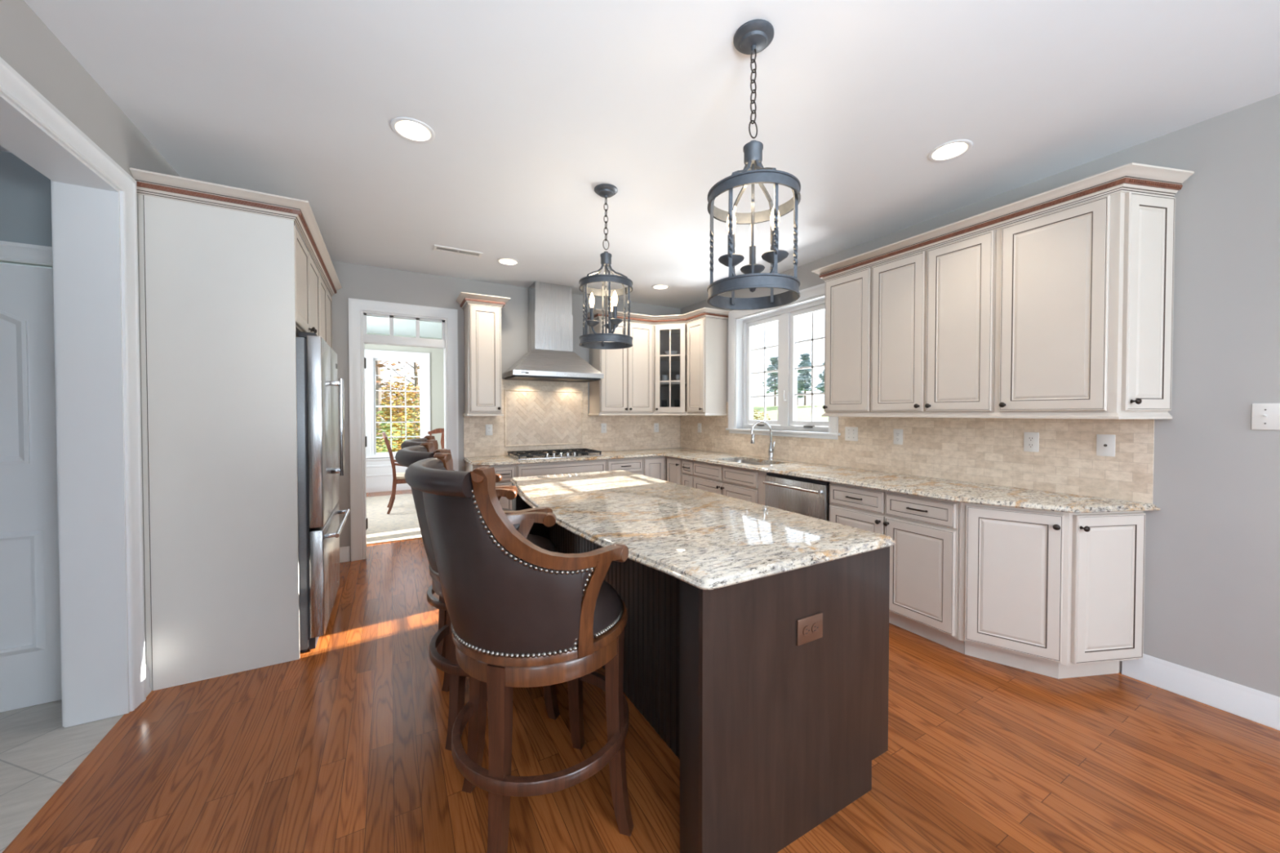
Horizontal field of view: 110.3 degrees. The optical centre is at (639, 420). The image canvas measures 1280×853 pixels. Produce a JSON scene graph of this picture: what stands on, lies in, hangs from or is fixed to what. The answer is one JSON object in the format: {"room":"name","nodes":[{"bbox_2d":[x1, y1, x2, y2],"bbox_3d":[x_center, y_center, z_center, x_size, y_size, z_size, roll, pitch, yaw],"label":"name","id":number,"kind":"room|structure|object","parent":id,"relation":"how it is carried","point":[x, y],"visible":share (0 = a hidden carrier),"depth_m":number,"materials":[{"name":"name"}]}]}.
{"room":"kitchen","nodes":[
{"label":"kitchen","id":0,"kind":"room"},
{"bbox_2d":[0,145,10,152],"bbox_3d":[-2.711,-1.221,0.268,2.050,0.060,3.450,-1,1,-29],"label":"ceiling","id":1,"kind":"structure","parent":0,"point":[2,148],"depth_m":2.01,"materials":[{"name":"paint"}]},
{"bbox_2d":[0,151,52,268],"bbox_3d":[-3.529,-0.110,1.748,1.950,3.010,0.120,-1,1,-29],"label":"wall","id":2,"kind":"structure","parent":0,"point":[25,202],"depth_m":2.05,"materials":[{"name":"paint"}]},
{"bbox_2d":[0,240,62,712],"bbox_3d":[-3.080,0.268,1.946,0.988,2.149,0.068,-1,1,-29],"label":"door","id":3,"kind":"structure","parent":2,"relation":"in","point":[30,661],"depth_m":2.07,"materials":[{"name":"white paint"}]},
{"bbox_2d":[0,0,180,664],"bbox_3d":[-1.292,-0.080,-0.058,0.190,3.010,8.663,-1,1,-29],"label":"wall","id":4,"kind":"structure","parent":0,"point":[27,44],"depth_m":1.72,"materials":[{"name":"grey paint"}]},
{"bbox_2d":[50,179,64,727],"bbox_3d":[-2.034,0.124,1.050,0.026,2.465,2.191,-1,1,-29],"label":"trim","id":5,"kind":"structure","parent":4,"relation":"attached to","point":[51,181],"depth_m":1.93,"materials":[{"name":"white paint"}]},
{"bbox_2d":[0,92,129,728],"bbox_3d":[-1.939,0.167,1.104,0.195,2.378,2.016,-1,1,-29],"label":"trim","id":6,"kind":"structure","parent":4,"relation":"attached to","point":[86,214],"depth_m":1.97,"materials":[{"name":"white paint"}]},
{"bbox_2d":[0,57,146,711],"bbox_3d":[-1.845,0.123,1.155,0.026,2.465,2.191,-1,1,-29],"label":"trim","id":7,"kind":"structure","parent":4,"relation":"attached to","point":[13,86],"depth_m":2.04,"materials":[{"name":"white paint"}]},
{"bbox_2d":[145,664,151,697],"bbox_3d":[-2.401,1.270,2.161,0.018,0.138,0.074,-1,1,-29],"label":"baseboard","id":8,"kind":"structure","parent":4,"relation":"attached to","point":[147,671],"depth_m":2.18,"materials":[{"name":"white paint"}]},
{"bbox_2d":[366,315,441,337],"bbox_3d":[-2.485,-1.515,6.684,4.715,0.050,4.067,-1,1,-29],"label":"ceiling","id":9,"kind":"structure","parent":0,"point":[378,325],"depth_m":7.22,"materials":[{"name":"paint"}]},
{"bbox_2d":[364,333,444,458],"bbox_3d":[-3.509,-0.219,8.433,4.615,3.010,0.150,-1,1,-29],"label":"wall","id":10,"kind":"structure","parent":0,"point":[437,363],"depth_m":8.20,"materials":[{"name":"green paint"}]},
{"bbox_2d":[365,457,411,493],"bbox_3d":[-3.391,0.942,8.411,4.400,0.590,0.035,-1,1,-29],"label":"trim","id":11,"kind":"structure","parent":10,"relation":"attached to","point":[379,471],"depth_m":7.78,"materials":[{"name":"white paint"}]},
{"bbox_2d":[364,349,430,458],"bbox_3d":[-4.306,-0.286,7.946,1.070,1.870,0.200,-1,1,-29],"label":"window","id":12,"kind":"structure","parent":10,"relation":"in","point":[424,358],"depth_m":7.86,"materials":[{"name":"white paint"}]},
{"bbox_2d":[375,360,419,405],"bbox_3d":[-4.340,-0.659,7.997,0.697,0.795,0.018,-1,1,-29],"label":"grille","id":13,"kind":"object","parent":12,"relation":"attached to","point":[390,375],"depth_m":8.01,"materials":[{"name":"white paint"}]},
{"bbox_2d":[375,407,420,448],"bbox_3d":[-4.321,0.166,7.976,0.697,0.795,0.018,-1,1,-29],"label":"grille","id":14,"kind":"object","parent":12,"relation":"attached to","point":[390,422],"depth_m":7.96,"materials":[{"name":"white paint"}]},
{"bbox_2d":[312,258,680,560],"bbox_3d":[-1.511,-0.160,4.863,4.615,3.010,0.140,-1,1,-29],"label":"wall","id":15,"kind":"structure","parent":0,"point":[360,282],"depth_m":4.45,"materials":[{"name":"grey paint"}]},
{"bbox_2d":[339,546,350,562],"bbox_3d":[-2.738,1.238,4.107,0.108,0.138,0.018,-1,1,-29],"label":"baseboard","id":16,"kind":"structure","parent":15,"relation":"attached to","point":[344,552],"depth_m":4.11,"materials":[{"name":"white paint"}]},
{"bbox_2d":[348,297,458,561],"bbox_3d":[-2.313,0.087,4.418,0.935,2.429,0.192,-1,1,-29],"label":"door frame","id":17,"kind":"structure","parent":15,"relation":"in","point":[358,309],"depth_m":4.20,"materials":[{"name":"white paint"}]},
{"bbox_2d":[456,291,510,416],"bbox_3d":[-1.587,-0.634,4.513,0.462,1.179,0.378,-1,1,-29],"label":"upper cabinet","id":18,"kind":"object","parent":15,"relation":"attached to","point":[482,313],"visible":1,"depth_m":4.40,"materials":[{"name":"beige paint"}]},
{"bbox_2d":[502,280,604,382],"bbox_3d":[-0.937,-0.948,4.802,0.970,1.022,0.500,-1,1,-29],"label":"range hood","id":19,"kind":"object","parent":15,"relation":"attached to","point":[550,356],"visible":1,"depth_m":4.73,"materials":[{"name":"silver metal"}]},
{"bbox_2d":[463,378,679,457],"bbox_3d":[-0.642,-0.039,5.259,2.695,0.826,0.019,-1,1,-29],"label":"tile backsplash","id":20,"kind":"structure","parent":15,"relation":"attached to","point":[538,415],"depth_m":5.07,"materials":[{"name":"tile"}]},
{"bbox_2d":[485,424,492,435],"bbox_3d":[-1.598,0.102,4.722,0.072,0.117,0.009,-1,1,-29],"label":"wall outlet","id":21,"kind":"object","parent":20,"relation":"attached to","point":[488,427],"visible":1,"depth_m":4.72,"materials":[{"name":"white plastic"}]},
{"bbox_2d":[600,422,606,432],"bbox_3d":[-0.435,0.094,5.373,0.072,0.117,0.009,-1,1,-29],"label":"wall outlet","id":22,"kind":"object","parent":20,"relation":"attached to","point":[603,426],"visible":1,"depth_m":5.37,"materials":[{"name":"white plastic"}]},
{"bbox_2d":[653,422,658,432],"bbox_3d":[0.212,0.094,5.735,0.072,0.117,0.009,-1,1,-29],"label":"wall outlet","id":23,"kind":"object","parent":20,"relation":"attached to","point":[655,424],"visible":1,"depth_m":5.73,"materials":[{"name":"white plastic"}]},
{"bbox_2d":[589,319,653,413],"bbox_3d":[-0.209,-0.618,5.296,0.700,1.060,0.358,-1,1,-29],"label":"upper cabinet","id":24,"kind":"object","parent":15,"relation":"attached to","point":[626,386],"visible":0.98,"depth_m":5.18,"materials":[{"name":"beige paint"}]},
{"bbox_2d":[586,307,729,415],"bbox_3d":[0.180,-0.643,5.120,1.707,1.177,0.481,0,1,3],"label":"crown molding","id":25,"kind":"structure","parent":24,"relation":"attached to","point":[703,313],"depth_m":5.15,"materials":[{"name":"beige paint"}]},
{"bbox_2d":[653,323,687,413],"bbox_3d":[0.416,-0.621,5.512,0.603,1.060,0.587,-1,1,-29],"label":"upper cabinet","id":26,"kind":"object","parent":15,"relation":"attached to","point":[667,337],"visible":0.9,"depth_m":5.37,"materials":[{"name":"beige paint"}]},
{"bbox_2d":[662,374,667,382],"bbox_3d":[0.307,-0.505,5.505,0.076,0.100,0.076,-1,1,-29],"label":"mug","id":27,"kind":"object","parent":26,"relation":"on","point":[664,377],"visible":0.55,"depth_m":5.47,"materials":[{"name":"white ceramic"}]},
{"bbox_2d":[654,354,686,361],"bbox_3d":[0.417,-0.779,5.513,0.555,0.016,0.545,-1,1,-29],"label":"shelf","id":28,"kind":"object","parent":26,"relation":"attached to","point":[674,357],"depth_m":5.43,"materials":[{"name":"beige paint"}]},
{"bbox_2d":[654,382,686,386],"bbox_3d":[0.417,-0.447,5.519,0.555,0.016,0.545,-1,1,-29],"label":"shelf","id":29,"kind":"object","parent":26,"relation":"attached to","point":[656,384],"depth_m":5.36,"materials":[{"name":"beige paint"}]},
{"bbox_2d":[664,350,678,355],"bbox_3d":[0.381,-0.814,5.449,0.170,0.054,0.170,-1,1,-29],"label":"bowl","id":30,"kind":"object","parent":26,"relation":"on","point":[667,353],"visible":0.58,"depth_m":5.39,"materials":[{"name":"white ceramic"}]},
{"bbox_2d":[0,489,1279,852],"bbox_3d":[-1.215,1.384,2.466,6.865,0.100,12.950,-1,1,-29],"label":"floor","id":31,"kind":"structure","parent":0,"point":[340,747],"depth_m":1.73,"materials":[{"name":"brown wood"}]},
{"bbox_2d":[128,167,342,691],"bbox_3d":[-2.559,0.061,3.102,0.678,2.524,1.900,-1,1,-29],"label":"refrigerator surround","id":32,"kind":"object","parent":31,"relation":"on","point":[229,281],"visible":0.98,"depth_m":2.31,"materials":[{"name":"paint"}]},
{"bbox_2d":[319,273,332,348],"bbox_3d":[-2.841,0.096,3.565,0.638,2.440,0.815,-1,1,-29],"label":"door","id":33,"kind":"structure","parent":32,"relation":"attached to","point":[325,297],"depth_m":3.63,"materials":[{"name":"beige paint"}]},
{"bbox_2d":[296,331,350,653],"bbox_3d":[-2.307,0.412,2.808,0.750,1.832,0.905,-1,1,-29],"label":"refrigerator","id":34,"kind":"object","parent":31,"relation":"on","point":[320,528],"visible":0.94,"depth_m":2.55,"materials":[{"name":"silver metal"}]},
{"bbox_2d":[366,493,422,544],"bbox_3d":[-2.536,1.261,6.549,3.850,0.012,3.030,-1,1,-29],"label":"area rug","id":35,"kind":"object","parent":31,"relation":"on","point":[402,523],"visible":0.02,"depth_m":5.66,"materials":[{"name":"white fabric"}]},
{"bbox_2d":[382,431,406,514],"bbox_3d":[-3.287,0.709,6.309,0.618,1.100,0.565,-1,1,-29],"label":"dining chair","id":36,"kind":"object","parent":35,"relation":"on","point":[397,477],"visible":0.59,"depth_m":6.01,"materials":[{"name":"brown wood"}]},
{"bbox_2d":[427,428,444,448],"bbox_3d":[-3.255,0.690,7.477,0.565,1.100,0.619,0,1,-24],"label":"dining chair","id":37,"kind":"object","parent":35,"relation":"on","point":[437,430],"visible":0.08,"depth_m":7.66,"materials":[{"name":"brown wood"}]},
{"bbox_2d":[400,435,517,657],"bbox_3d":[-1.025,0.714,2.677,0.715,1.233,0.662,-1,1,-29],"label":"bar stool","id":38,"kind":"object","parent":31,"relation":"on","point":[440,604],"visible":0.04,"depth_m":2.45,"materials":[{"name":"brown wood"}]},
{"bbox_2d":[502,507,514,511],"bbox_3d":[-0.970,0.600,2.705,0.544,0.084,0.544,0,1,-26],"label":"seat cushion","id":39,"kind":"object","parent":38,"relation":"on","point":[504,509],"depth_m":2.82,"materials":[{"name":"brown leather"}]},
{"bbox_2d":[395,442,559,751],"bbox_3d":[-0.726,0.724,2.073,0.715,1.233,0.662,-1,1,-35],"label":"bar stool","id":40,"kind":"object","parent":31,"relation":"on","point":[454,681],"visible":0.18,"depth_m":1.88,"materials":[{"name":"brown wood"}]},
{"bbox_2d":[526,533,555,551],"bbox_3d":[-0.673,0.610,2.106,0.544,0.084,0.544,-1,1,-32],"label":"seat cushion","id":41,"kind":"object","parent":40,"relation":"on","point":[544,543],"depth_m":2.14,"materials":[{"name":"brown leather"}]},
{"bbox_2d":[465,461,515,509],"bbox_3d":[-1.488,0.860,4.438,0.373,0.884,0.648,-1,1,-29],"label":"base cabinet","id":42,"kind":"object","parent":31,"relation":"on","point":[508,472],"visible":0.21,"depth_m":4.23,"materials":[{"name":"beige paint"}]},
{"bbox_2d":[404,453,633,852],"bbox_3d":[-0.384,0.733,1.502,0.715,1.233,0.662,-1,1,-38],"label":"bar stool","id":43,"kind":"object","parent":31,"relation":"on","point":[522,613],"visible":1,"depth_m":1.27,"materials":[{"name":"brown leather"}]},
{"bbox_2d":[592,580,622,638],"bbox_3d":[-0.334,0.619,1.539,0.544,0.084,0.544,-1,1,-35],"label":"seat cushion","id":44,"kind":"object","parent":43,"relation":"on","point":[607,615],"depth_m":1.44,"materials":[{"name":"brown leather"}]},
{"bbox_2d":[515,459,606,477],"bbox_3d":[-0.906,0.854,4.764,0.956,0.884,0.648,-1,1,-29],"label":"base cabinet","id":45,"kind":"object","parent":31,"relation":"on","point":[597,465],"visible":0.14,"depth_m":4.49,"materials":[{"name":"beige paint"}]},
{"bbox_2d":[606,457,643,475],"bbox_3d":[-0.292,0.849,5.107,0.443,0.884,0.648,-1,1,-29],"label":"base cabinet","id":46,"kind":"object","parent":31,"relation":"on","point":[635,465],"visible":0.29,"depth_m":4.86,"materials":[{"name":"beige paint"}]},
{"bbox_2d":[642,456,666,480],"bbox_3d":[0.030,0.846,5.308,0.304,0.884,0.612,-1,1,-29],"label":"base cabinet","id":47,"kind":"object","parent":31,"relation":"on","point":[655,467],"visible":0.28,"depth_m":5.04,"materials":[{"name":"beige paint"}]},
{"bbox_2d":[666,456,683,484],"bbox_3d":[0.622,0.849,5.121,0.653,0.884,0.323,-1,1,-29],"label":"base cabinet","id":48,"kind":"object","parent":31,"relation":"on","point":[674,473],"visible":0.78,"depth_m":4.95,"materials":[{"name":"beige paint"}]},
{"bbox_2d":[681,459,693,487],"bbox_3d":[0.751,0.852,4.888,0.656,0.884,0.201,-1,1,-29],"label":"base cabinet","id":49,"kind":"object","parent":31,"relation":"on","point":[687,477],"visible":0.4,"depth_m":4.73,"materials":[{"name":"beige paint"}]},
{"bbox_2d":[511,483,889,852],"bbox_3d":[0.009,0.893,2.427,0.867,0.883,2.228,-1,1,-29],"label":"kitchen island","id":50,"kind":"object","parent":31,"relation":"on","point":[771,736],"visible":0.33,"depth_m":1.44,"materials":[{"name":"brown wood"}]},
{"bbox_2d":[510,470,895,590],"bbox_3d":[-0.036,0.436,2.394,1.022,0.030,2.270,-1,1,-29],"label":"island countertop","id":51,"kind":"structure","parent":50,"relation":"on","point":[704,540],"depth_m":1.78,"materials":[{"name":"beige stone"}]},
{"bbox_2d":[796,612,822,645],"bbox_3d":[0.553,0.677,1.446,0.118,0.083,0.010,-1,1,-29],"label":"wall outlet","id":52,"kind":"object","parent":50,"relation":"attached to","point":[809,628],"visible":1,"depth_m":1.44,"materials":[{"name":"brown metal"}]},
{"bbox_2d":[803,625,810,636],"bbox_3d":[0.537,0.678,1.433,0.033,0.033,0.003,-1,1,-29],"label":"socket","id":53,"kind":"object","parent":52,"relation":"attached to","point":[806,628],"depth_m":1.43,"materials":[{"name":"brown plastic"}]},
{"bbox_2d":[811,622,818,633],"bbox_3d":[0.572,0.677,1.453,0.033,0.033,0.003,-1,1,-29],"label":"socket","id":54,"kind":"object","parent":52,"relation":"attached to","point":[815,626],"depth_m":1.45,"materials":[{"name":"brown plastic"}]},
{"bbox_2d":[693,461,766,505],"bbox_3d":[1.056,0.861,4.346,0.653,0.884,1.036,-1,1,-29],"label":"base cabinet","id":55,"kind":"object","parent":31,"relation":"on","point":[744,484],"visible":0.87,"depth_m":4.13,"materials":[{"name":"beige paint"}]},
{"bbox_2d":[762,472,829,521],"bbox_3d":[1.435,0.879,3.615,0.660,0.872,0.597,-1,1,-29],"label":"dishwasher","id":56,"kind":"object","parent":31,"relation":"on","point":[804,496],"visible":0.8,"depth_m":3.42,"materials":[{"name":"silver metal"}]},
{"bbox_2d":[829,482,964,653],"bbox_3d":[1.811,0.883,2.994,0.656,0.884,0.838,-1,1,-29],"label":"base cabinet","id":57,"kind":"object","parent":31,"relation":"on","point":[923,596],"visible":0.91,"depth_m":2.68,"materials":[{"name":"beige paint"}]},
{"bbox_2d":[957,502,1145,679],"bbox_3d":[2.181,0.893,2.385,0.605,0.884,0.579,-1,1,-29],"label":"base cabinet","id":58,"kind":"object","parent":31,"relation":"on","point":[1059,595],"visible":1,"depth_m":2.27,"materials":[{"name":"beige paint"}]},
{"bbox_2d":[463,447,1160,513],"bbox_3d":[0.390,0.419,3.422,2.706,0.030,4.242,-1,1,-29],"label":"countertop","id":59,"kind":"structure","parent":58,"relation":"on","point":[960,491],"depth_m":2.97,"materials":[{"name":"beige stone"}]},
{"bbox_2d":[506,448,603,460],"bbox_3d":[-0.909,0.356,4.763,0.910,0.052,0.500,-1,1,-29],"label":"gas cooktop","id":60,"kind":"object","parent":59,"relation":"in","point":[583,452],"visible":1,"depth_m":4.65,"materials":[{"name":"silver metal"}]},
{"bbox_2d":[506,453,603,460],"bbox_3d":[-0.909,0.376,4.764,0.910,0.012,0.500,-1,1,-29],"label":"steel tray","id":61,"kind":"object","parent":60,"relation":"on","point":[555,455],"depth_m":4.58,"materials":[{"name":"silver metal"}]},
{"bbox_2d":[726,460,773,465],"bbox_3d":[1.052,0.514,4.293,0.404,0.187,0.674,-1,1,-29],"label":"sink","id":62,"kind":"object","parent":59,"relation":"in","point":[738,461],"visible":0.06,"depth_m":4.54,"materials":[{"name":"metal"}]},
{"bbox_2d":[750,420,775,459],"bbox_3d":[1.204,0.196,4.374,0.240,0.386,0.087,0,1,-7],"label":"kitchen faucet","id":63,"kind":"object","parent":59,"relation":"on","point":[771,446],"visible":1,"depth_m":4.38,"materials":[{"name":"silver metal"}]},
{"bbox_2d":[23,0,1279,308],"bbox_3d":[0.697,-1.399,1.091,4.525,0.001,8.663,-1,1,-29],"label":"ceiling","id":64,"kind":"structure","parent":0,"point":[530,106],"depth_m":2.01,"materials":[{"name":"paint"}]},
{"bbox_2d":[390,116,435,142],"bbox_3d":[-1.108,-1.456,2.177,0.196,0.091,0.196,-1,1,-29],"label":"recessed light","id":65,"kind":"object","parent":64,"relation":"in","point":[410,129],"visible":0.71,"depth_m":2.22,"materials":[{"name":"white paint"}]},
{"bbox_2d":[433,244,483,257],"bbox_3d":[-1.548,-1.439,3.798,0.380,0.008,0.120,-1,1,-29],"label":"ceiling vent","id":66,"kind":"object","parent":64,"relation":"in","point":[437,247],"visible":1,"depth_m":3.79,"materials":[{"name":"white plastic"}]},
{"bbox_2d":[497,257,519,265],"bbox_3d":[-1.202,-1.487,4.059,0.196,0.091,0.196,-1,1,-29],"label":"recessed light","id":67,"kind":"object","parent":64,"relation":"in","point":[507,261],"visible":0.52,"depth_m":4.12,"materials":[{"name":"white paint"}]},
{"bbox_2d":[578,183,632,349],"bbox_3d":[-0.210,-0.945,2.761,0.332,0.961,0.332,0,1,-25],"label":"pendant lantern","id":68,"kind":"object","parent":64,"relation":"hanging from","point":[619,341],"visible":1,"depth_m":2.73,"materials":[{"name":"grey metal"}]},
{"bbox_2d":[651,284,669,289],"bbox_3d":[0.225,-1.500,4.872,0.196,0.091,0.196,-1,1,-29],"label":"recessed light","id":69,"kind":"object","parent":64,"relation":"in","point":[659,286],"visible":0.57,"depth_m":4.93,"materials":[{"name":"white paint"}]},
{"bbox_2d":[706,18,800,310],"bbox_3d":[0.416,-0.926,1.641,0.332,0.961,0.332,-1,1,-29],"label":"pendant lantern","id":70,"kind":"object","parent":64,"relation":"hanging from","point":[753,37],"visible":1,"depth_m":1.61,"materials":[{"name":"grey metal"}]},
{"bbox_2d":[927,139,973,161],"bbox_3d":[1.630,-1.459,2.346,0.196,0.091,0.196,-1,1,-29],"label":"recessed light","id":71,"kind":"object","parent":64,"relation":"in","point":[953,149],"visible":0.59,"depth_m":2.39,"materials":[{"name":"white paint"}]},
{"bbox_2d":[680,93,1279,697],"bbox_3d":[2.723,-0.117,2.228,0.200,3.010,8.733,-1,1,-29],"label":"wall","id":72,"kind":"structure","parent":0,"point":[1211,598],"depth_m":2.08,"materials":[{"name":"grey paint"}]},
{"bbox_2d":[686,317,726,413],"bbox_3d":[0.754,-0.615,5.164,0.358,1.060,0.341,-1,1,-29],"label":"upper cabinet","id":73,"kind":"object","parent":72,"relation":"attached to","point":[706,338],"visible":1,"depth_m":5.04,"materials":[{"name":"beige paint"}]},
{"bbox_2d":[725,283,840,439],"bbox_3d":[1.432,-0.530,4.477,0.240,1.372,1.460,-1,1,-29],"label":"window","id":74,"kind":"structure","parent":72,"relation":"in","point":[740,330],"depth_m":4.55,"materials":[{"name":"white paint"}]},
{"bbox_2d":[751,324,777,420],"bbox_3d":[1.344,-0.517,4.782,0.018,1.031,0.418,-1,1,-29],"label":"grille","id":75,"kind":"object","parent":74,"relation":"attached to","point":[753,326],"depth_m":4.81,"materials":[{"name":"white paint"}]},
{"bbox_2d":[794,312,824,421],"bbox_3d":[1.646,-0.508,4.243,0.018,1.031,0.418,-1,1,-29],"label":"grille","id":76,"kind":"object","parent":74,"relation":"attached to","point":[797,314],"depth_m":4.30,"materials":[{"name":"white paint"}]},
{"bbox_2d":[822,266,871,413],"bbox_3d":[1.697,-0.588,3.468,0.368,1.060,0.396,-1,1,-29],"label":"upper cabinet","id":77,"kind":"object","parent":72,"relation":"attached to","point":[848,297],"visible":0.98,"depth_m":3.38,"materials":[{"name":"beige paint"}]},
{"bbox_2d":[680,401,1154,503],"bbox_3d":[1.565,0.100,4.085,0.008,0.586,4.207,-1,1,-29],"label":"tile backsplash","id":78,"kind":"structure","parent":72,"relation":"attached to","point":[984,451],"depth_m":2.90,"materials":[{"name":"tile"}]},
{"bbox_2d":[697,422,701,432],"bbox_3d":[0.739,0.093,5.544,0.009,0.117,0.072,-1,1,-29],"label":"wall outlet","id":79,"kind":"object","parent":78,"relation":"attached to","point":[699,424],"visible":1,"depth_m":5.54,"materials":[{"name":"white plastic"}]},
{"bbox_2d":[844,426,857,441],"bbox_3d":[1.758,0.113,3.715,0.016,0.117,0.118,-1,1,-29],"label":"light switch","id":80,"kind":"object","parent":78,"relation":"attached to","point":[851,433],"visible":1,"depth_m":3.71,"materials":[{"name":"white plastic"}]},
{"bbox_2d":[893,428,902,444],"bbox_3d":[1.953,0.125,3.375,0.009,0.117,0.072,-1,1,-29],"label":"wall outlet","id":81,"kind":"object","parent":78,"relation":"attached to","point":[897,433],"visible":1,"depth_m":3.37,"materials":[{"name":"white plastic"}]},
{"bbox_2d":[1023,431,1039,452],"bbox_3d":[2.346,0.130,2.673,0.009,0.117,0.072,-1,1,-29],"label":"wall outlet","id":82,"kind":"object","parent":78,"relation":"attached to","point":[1031,440],"visible":1,"depth_m":2.67,"materials":[{"name":"white plastic"}]},
{"bbox_2d":[1027,435,1034,441],"bbox_3d":[2.343,0.110,2.671,0.002,0.033,0.033,-1,1,-29],"label":"socket","id":83,"kind":"object","parent":82,"relation":"attached to","point":[1030,438],"depth_m":2.67,"materials":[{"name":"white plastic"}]},
{"bbox_2d":[1027,442,1034,448],"bbox_3d":[2.343,0.150,2.672,0.002,0.033,0.033,-1,1,-29],"label":"socket","id":84,"kind":"object","parent":82,"relation":"attached to","point":[1030,445],"depth_m":2.67,"materials":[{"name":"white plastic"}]},
{"bbox_2d":[1096,434,1115,457],"bbox_3d":[2.499,0.135,2.393,0.014,0.117,0.072,-1,1,-29],"label":"cable plate","id":85,"kind":"object","parent":78,"relation":"attached to","point":[1105,443],"visible":1,"depth_m":2.39,"materials":[{"name":"white plastic"}]},
{"bbox_2d":[871,229,996,413],"bbox_3d":[1.978,-0.580,2.966,0.368,1.060,0.750,-1,1,-29],"label":"upper cabinet","id":86,"kind":"object","parent":72,"relation":"attached to","point":[933,334],"visible":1,"depth_m":2.83,"materials":[{"name":"beige paint"}]},
{"bbox_2d":[811,162,1194,418],"bbox_3d":[2.019,-0.607,2.873,0.388,1.177,1.901,-1,1,-29],"label":"crown molding","id":87,"kind":"structure","parent":86,"relation":"attached to","point":[1133,177],"depth_m":2.41,"materials":[{"name":"beige paint"}]},
{"bbox_2d":[994,191,1175,413],"bbox_3d":[2.313,-0.570,2.367,0.368,1.060,0.616,-1,1,-29],"label":"upper cabinet","id":88,"kind":"object","parent":72,"relation":"attached to","point":[1085,291],"visible":1,"depth_m":2.22,"materials":[{"name":"beige paint"}]},
{"bbox_2d":[1121,653,1279,730],"bbox_3d":[3.611,1.298,0.438,0.018,0.138,4.380,-1,1,-29],"label":"baseboard","id":89,"kind":"structure","parent":72,"relation":"attached to","point":[1262,708],"depth_m":2.10,"materials":[{"name":"white paint"}]},
{"bbox_2d":[1251,403,1279,430],"bbox_3d":[2.760,-0.016,1.940,0.016,0.117,0.117,-1,1,-29],"label":"light switch","id":90,"kind":"object","parent":72,"relation":"attached to","point":[1264,416],"visible":1,"depth_m":1.96,"materials":[{"name":"white plastic"}]},
{"label":"outside","id":91,"kind":"structure","parent":0,"visible":0},
{"bbox_2d":[376,402,828,452],"bbox_3d":[6.645,-0.539,49.554,180.000,3.410,200.000,-1,1,-29],"label":"lawn","id":92,"kind":"structure","parent":91,"point":[803,412],"depth_m":45.45,"materials":[{"name":"green plant"}]},
{"bbox_2d":[375,399,392,452],"bbox_3d":[-7.969,0.349,12.503,1.856,2.742,1.823,-1,1,-29],"label":"bush","id":93,"kind":"object","parent":92,"relation":"on","point":[387,428],"visible":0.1,"depth_m":12.79,"materials":[{"name":"yellow plant"}]},
{"bbox_2d":[375,360,407,448],"bbox_3d":[-10.658,-2.111,18.084,2.556,6.783,2.571,-1,1,-29],"label":"autumn tree","id":94,"kind":"object","parent":92,"relation":"on","point":[378,379],"visible":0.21,"depth_m":18.02,"materials":[{"name":"orange plant"}]},
{"bbox_2d":[375,377,420,452],"bbox_3d":[-7.830,0.082,14.636,1.832,3.207,1.825,-1,1,-29],"label":"bush","id":95,"kind":"object","parent":92,"relation":"on","point":[400,440],"visible":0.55,"depth_m":14.47,"materials":[{"name":"yellow plant"}]},
{"bbox_2d":[381,381,419,420],"bbox_3d":[-17.220,-1.058,31.541,4.562,4.238,4.699,-1,1,-29],"label":"autumn tree","id":96,"kind":"object","parent":92,"relation":"on","point":[397,393],"visible":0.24,"depth_m":30.84,"materials":[{"name":"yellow plant"}]},
{"bbox_2d":[386,361,419,434],"bbox_3d":[-11.618,-2.748,23.216,3.080,7.891,2.949,0,1,-8],"label":"autumn tree","id":97,"kind":"object","parent":92,"relation":"on","point":[415,367],"visible":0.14,"depth_m":23.16,"materials":[{"name":"orange plant"}]},
{"bbox_2d":[406,391,420,439],"bbox_3d":[-7.796,0.048,16.729,1.832,3.207,1.826,-1,1,-29],"label":"bush","id":98,"kind":"object","parent":92,"relation":"on","point":[415,402],"visible":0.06,"depth_m":16.38,"materials":[{"name":"yellow plant"}]},
{"bbox_2d":[753,408,771,420],"bbox_3d":[7.293,0.141,27.927,2.089,1.668,2.215,-1,1,-29],"label":"shrub","id":99,"kind":"object","parent":92,"relation":"on","point":[760,415],"visible":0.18,"depth_m":27.72,"materials":[{"name":"yellow plant"}]},
{"bbox_2d":[761,356,777,405],"bbox_3d":[24.192,-6.871,79.818,4.307,9.044,4.574,-1,1,-45],"label":"pine tree","id":100,"kind":"object","parent":92,"relation":"on","point":[774,366],"visible":0.7,"depth_m":79.20,"materials":[{"name":"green plant"}]},
{"bbox_2d":[797,375,804,405],"bbox_3d":[27.503,-5.098,77.851,2.879,5.314,2.906,-1,1,-29],"label":"pine tree","id":101,"kind":"object","parent":92,"relation":"on","point":[801,392],"visible":0.09,"depth_m":77.31,"materials":[{"name":"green plant"}]},
{"bbox_2d":[797,353,817,405],"bbox_3d":[27.313,-6.699,73.942,4.022,8.891,3.735,-1,1,-29],"label":"pine tree","id":102,"kind":"object","parent":92,"relation":"on","point":[805,375],"visible":0.84,"depth_m":73.41,"materials":[{"name":"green plant"}]},
{"bbox_2d":[814,361,824,392],"bbox_3d":[30.021,-5.912,71.024,4.124,7.287,4.219,-1,1,-29],"label":"pine tree","id":103,"kind":"object","parent":92,"relation":"on","point":[820,387],"visible":0.14,"depth_m":71.02,"materials":[{"name":"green plant"}]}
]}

